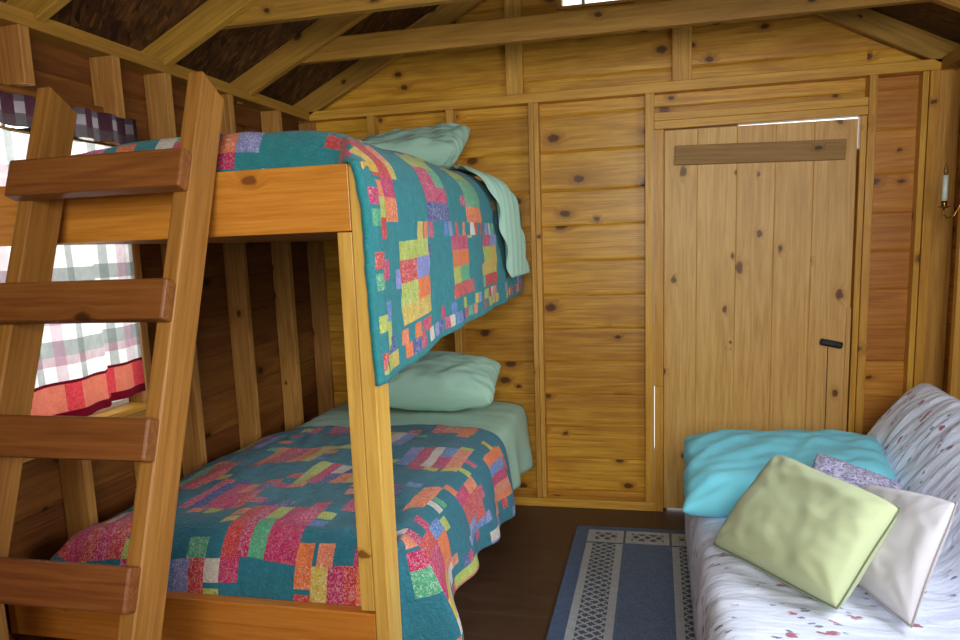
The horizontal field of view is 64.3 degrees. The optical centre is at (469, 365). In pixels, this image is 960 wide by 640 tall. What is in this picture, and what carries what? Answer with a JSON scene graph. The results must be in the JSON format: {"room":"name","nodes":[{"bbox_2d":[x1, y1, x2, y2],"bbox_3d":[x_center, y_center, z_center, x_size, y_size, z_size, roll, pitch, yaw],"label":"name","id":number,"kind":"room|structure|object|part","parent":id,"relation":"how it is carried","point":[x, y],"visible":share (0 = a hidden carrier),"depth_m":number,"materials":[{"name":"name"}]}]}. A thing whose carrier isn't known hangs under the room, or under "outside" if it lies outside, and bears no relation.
{"room":"cabin bedroom","nodes":[
{"label":"cabin bedroom","id":0,"kind":"room"},
{"bbox_2d":[0,1,334,639],"bbox_3d":[-1.368,0.081,1.919,0.130,2.080,4.710,0,9,14],"label":"wall","id":1,"kind":"structure","parent":0,"point":[262,364],"depth_m":3.01,"materials":[{"name":"brown wood"}]},
{"bbox_2d":[0,126,117,146],"bbox_3d":[-1.217,-0.660,2.189,0.034,0.010,0.720,0,9,14],"label":"curtain rod","id":2,"kind":"object","parent":1,"relation":"attached to","point":[1,127],"visible":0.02,"depth_m":2.29,"materials":[{"name":"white metal"}]},
{"bbox_2d":[0,91,137,144],"bbox_3d":[-1.196,-0.711,2.176,0.020,0.088,0.740,0,9,14],"label":"valance","id":3,"kind":"object","parent":2,"relation":"hanging from","point":[17,110],"visible":0.71,"depth_m":2.30,"materials":[{"name":"fabric"}]},
{"bbox_2d":[0,129,145,415],"bbox_3d":[-1.189,-0.254,2.257,0.039,0.820,0.650,0,9,13],"label":"curtain","id":4,"kind":"object","parent":2,"relation":"hanging from","point":[83,368],"visible":0.34,"depth_m":2.32,"materials":[{"name":"fabric"}]},
{"bbox_2d":[0,123,146,416],"bbox_3d":[-1.285,-0.279,2.274,0.162,0.969,0.686,0,9,14],"label":"window","id":5,"kind":"structure","parent":1,"relation":"in","point":[123,407],"depth_m":2.54,"materials":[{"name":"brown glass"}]},
{"bbox_3d":[-1.325,-0.290,2.284,0.004,0.923,0.610,0,9,14],"label":"pane","id":6,"kind":"part","parent":5,"relation":"part of","materials":[{"name":"clear glass"}]},
{"bbox_3d":[-1.325,-0.281,2.285,0.080,0.965,0.670,0,9,14],"label":"frame","id":7,"kind":"part","parent":5,"relation":"part of","materials":[{"name":"brown wood"}]},
{"bbox_3d":[-1.241,0.218,2.354,0.089,0.038,0.678,0,9,14],"label":"window rough sill","id":8,"kind":"part","parent":1,"relation":"part of","materials":[{"name":"brown wood"}]},
{"bbox_3d":[-1.403,-0.903,1.729,0.110,0.045,4.549,0,9,14],"label":"plate","id":9,"kind":"part","parent":1,"relation":"part of","materials":[{"name":"brown wood"}]},
{"bbox_2d":[0,0,959,123],"bbox_3d":[0.043,-1.308,1.349,3.440,0.874,4.870,0,9,14],"label":"ceiling","id":10,"kind":"structure","parent":0,"point":[307,55],"depth_m":3.04,"materials":[{"name":"brown wood"}]},
{"bbox_2d":[454,505,684,639],"bbox_3d":[0.143,1.115,1.745,3.350,0.060,4.950,0,9,14],"label":"floor","id":11,"kind":"structure","parent":0,"point":[513,592],"depth_m":3.20,"materials":[{"name":"brown wood"}]},
{"bbox_2d":[0,71,223,639],"bbox_3d":[-0.859,0.246,1.651,0.456,1.760,0.738,0,9,14],"label":"ladder","id":12,"kind":"object","parent":11,"relation":"on","point":[136,591],"visible":1,"depth_m":1.65,"materials":[{"name":"brown wood"}]},
{"bbox_3d":[-1.057,0.246,1.700,0.038,1.760,0.738,0,9,14],"label":"rail","id":13,"kind":"part","parent":12,"relation":"part of","materials":[{"name":"brown wood"}]},
{"bbox_3d":[-0.658,0.246,1.602,0.038,1.760,0.738,0,9,14],"label":"rail","id":14,"kind":"part","parent":12,"relation":"part of","materials":[{"name":"brown wood"}]},
{"bbox_2d":[0,161,519,639],"bbox_3d":[-0.530,0.130,2.977,1.155,1.545,2.074,0,9,14],"label":"bunk bed","id":15,"kind":"object","parent":11,"relation":"on","point":[318,203],"visible":0.44,"depth_m":1.88,"materials":[{"name":"brown wood"}]},
{"bbox_3d":[-0.751,-0.388,1.880,0.990,0.152,0.037,0,9,14],"label":"foot rail","id":16,"kind":"part","parent":15,"relation":"part of","materials":[{"name":"brown wood"}]},
{"bbox_3d":[-0.934,-0.553,2.954,0.037,0.150,1.880,0,9,14],"label":"rail","id":17,"kind":"part","parent":15,"relation":"part of","materials":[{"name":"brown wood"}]},
{"bbox_3d":[-0.772,0.691,2.068,1.118,0.152,0.037,0,9,14],"label":"foot rail","id":18,"kind":"part","parent":15,"relation":"part of","materials":[{"name":"brown wood"}]},
{"bbox_3d":[-0.261,0.145,1.877,0.036,0.933,0.089,0,9,14],"label":"post","id":19,"kind":"part","parent":15,"relation":"part of","materials":[{"name":"brown wood"}]},
{"bbox_3d":[-0.220,0.292,1.892,0.036,1.545,0.089,0,9,14],"label":"post","id":20,"kind":"part","parent":15,"relation":"part of","materials":[{"name":"brown wood"}]},
{"bbox_3d":[-0.449,0.465,3.079,0.885,0.224,1.840,0,9,14],"label":"mattress","id":21,"kind":"object","parent":15,"relation":"on","visible":0},
{"bbox_2d":[50,424,514,639],"bbox_3d":[-0.490,0.575,2.652,1.212,0.485,1.247,0,9,14],"label":"quilt","id":22,"kind":"object","parent":21,"relation":"on","point":[272,517],"visible":0.85,"depth_m":2.21,"materials":[{"name":"multicoloured fabric"}]},
{"bbox_2d":[292,401,532,489],"bbox_3d":[-0.302,0.405,3.492,1.074,0.328,0.921,0,9,14],"label":"sheet","id":23,"kind":"object","parent":21,"relation":"on","point":[507,420],"visible":0.34,"depth_m":3.54,"materials":[{"name":"green fabric"}]},
{"bbox_2d":[388,351,500,410],"bbox_3d":[-0.177,0.069,3.622,0.627,0.267,0.330,0,9,14],"label":"pillow","id":24,"kind":"object","parent":23,"relation":"on","point":[439,380],"visible":0.68,"depth_m":3.50,"materials":[{"name":"green fabric"}]},
{"bbox_2d":[546,525,695,639],"bbox_3d":[0.583,0.925,2.555,0.650,0.010,2.070,0,9,14],"label":"rug","id":25,"kind":"object","parent":11,"relation":"on","point":[618,583],"visible":0.76,"depth_m":2.95,"materials":[{"name":"blue fabric"}]},
{"bbox_2d":[685,383,959,639],"bbox_3d":[1.154,0.605,2.069,1.036,0.751,2.376,0,9,14],"label":"sofa","id":26,"kind":"object","parent":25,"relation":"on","point":[918,436],"visible":0.46,"depth_m":2.07,"materials":[{"name":"white fabric"}]},
{"bbox_2d":[682,429,896,517],"bbox_3d":[1.141,0.380,2.740,0.749,0.211,0.667,0,9,14],"label":"pillow","id":27,"kind":"object","parent":26,"relation":"on","point":[720,465],"visible":0.7,"depth_m":2.70,"materials":[{"name":"teal fabric"}]},
{"bbox_2d":[713,455,900,608],"bbox_3d":[0.920,0.437,2.116,0.318,0.258,0.546,-5,10,-19],"label":"cushion","id":28,"kind":"object","parent":26,"relation":"on","point":[814,532],"visible":1,"depth_m":2.00,"materials":[{"name":"green fabric"}]},
{"bbox_2d":[812,453,902,489],"bbox_3d":[1.171,0.398,2.386,0.245,0.177,0.319,6,12,43],"label":"cushion","id":29,"kind":"object","parent":26,"relation":"on","point":[857,476],"visible":0.27,"depth_m":2.41,"materials":[{"name":"purple fabric"}]},
{"bbox_2d":[858,485,957,627],"bbox_3d":[1.090,0.442,2.007,0.217,0.254,0.504,-3,9,-6],"label":"cushion","id":30,"kind":"object","parent":26,"relation":"on","point":[898,577],"visible":0.56,"depth_m":1.86,"materials":[{"name":"beige fabric"}]},
{"bbox_2d":[296,0,959,510],"bbox_3d":[0.618,-0.680,3.702,3.160,2.868,0.112,0,9,14],"label":"wall","id":31,"kind":"structure","parent":0,"point":[567,124],"depth_m":3.69,"materials":[{"name":"brown wood"}]},
{"bbox_3d":[0.099,0.695,4.050,1.708,0.044,0.088,0,9,14],"label":"plate","id":32,"kind":"part","parent":31,"relation":"part of","materials":[{"name":"brown wood"}]},
{"bbox_2d":[556,0,634,9],"bbox_3d":[0.585,-1.799,3.563,0.360,0.238,0.070,0,9,14],"label":"window","id":33,"kind":"structure","parent":31,"relation":"in","point":[559,3],"depth_m":3.56,"materials":[{"name":"brown wood"}]},
{"bbox_3d":[0.593,-1.279,3.597,3.060,0.045,0.088,0,9,14],"label":"plate","id":34,"kind":"part","parent":31,"relation":"part of","materials":[{"name":"brown wood"}]},
{"bbox_2d":[654,97,868,511],"bbox_3d":[1.326,-0.223,3.580,0.900,1.911,0.082,0,9,14],"label":"door","id":35,"kind":"structure","parent":31,"relation":"in","point":[758,229],"depth_m":3.53,"materials":[{"name":"brown wood"}]},
{"bbox_2d":[923,47,959,399],"bbox_3d":[1.556,0.084,1.204,0.130,2.080,4.710,0,9,14],"label":"wall","id":36,"kind":"structure","parent":0,"point":[942,339],"depth_m":3.30,"materials":[{"name":"brown wood"}]},
{"bbox_2d":[937,163,959,218],"bbox_3d":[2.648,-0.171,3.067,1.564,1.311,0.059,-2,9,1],"label":"wall sconce","id":37,"kind":"object","parent":36,"relation":"attached to","point":[944,201],"visible":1,"depth_m":3.00,"materials":[{"name":"gold metal"}]},
{"bbox_2d":[941,175,948,205],"bbox_3d":[1.869,-0.689,3.007,0.025,0.122,0.025,0,9,14],"label":"candle","id":38,"kind":"object","parent":37,"relation":"on","point":[944,201],"depth_m":3.00,"materials":[{"name":"white wax"}]},
{"bbox_3d":[1.899,-0.623,3.010,0.062,0.083,0.006,0,9,14],"label":"arm","id":39,"kind":"part","parent":37,"relation":"part of","materials":[{"name":"gold metal"}]},
{"bbox_3d":[1.501,-0.901,1.018,0.110,0.045,4.549,0,9,14],"label":"plate","id":40,"kind":"part","parent":36,"relation":"part of","materials":[{"name":"brown wood"}]},
{"label":"outside","id":41,"kind":"structure","parent":0,"visible":0},
{"bbox_2d":[654,386,654,447],"bbox_3d":[0.479,1.493,1.962,28.000,0.100,28.000,0,9,14],"label":"ground","id":42,"kind":"structure","parent":41,"point":[654,386],"depth_m":7.51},
{"bbox_3d":[-0.490,-0.577,2.886,0.875,0.155,1.890,0,9,14],"label":"mattress","id":43,"kind":"object","parent":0,"visible":0},
{"bbox_2d":[71,131,523,385],"bbox_3d":[-0.461,-0.422,2.805,1.010,0.620,2.007,0,9,14],"label":"quilt","id":44,"kind":"object","parent":43,"relation":"on","point":[434,244],"visible":0.66,"depth_m":2.00,"materials":[{"name":"multicoloured fabric"}]},
{"bbox_2d":[443,165,529,277],"bbox_3d":[-0.302,-0.612,3.345,1.023,0.466,0.712,0,9,14],"label":"sheet","id":45,"kind":"object","parent":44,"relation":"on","point":[517,264],"visible":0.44,"depth_m":3.15,"materials":[{"name":"green fabric"}]},
{"bbox_2d":[362,123,470,166],"bbox_3d":[-0.294,-0.977,3.457,0.557,0.240,0.333,0,9,14],"label":"pillow","id":46,"kind":"object","parent":45,"relation":"on","point":[441,144],"visible":0.56,"depth_m":3.36,"materials":[{"name":"green fabric"}]}
]}

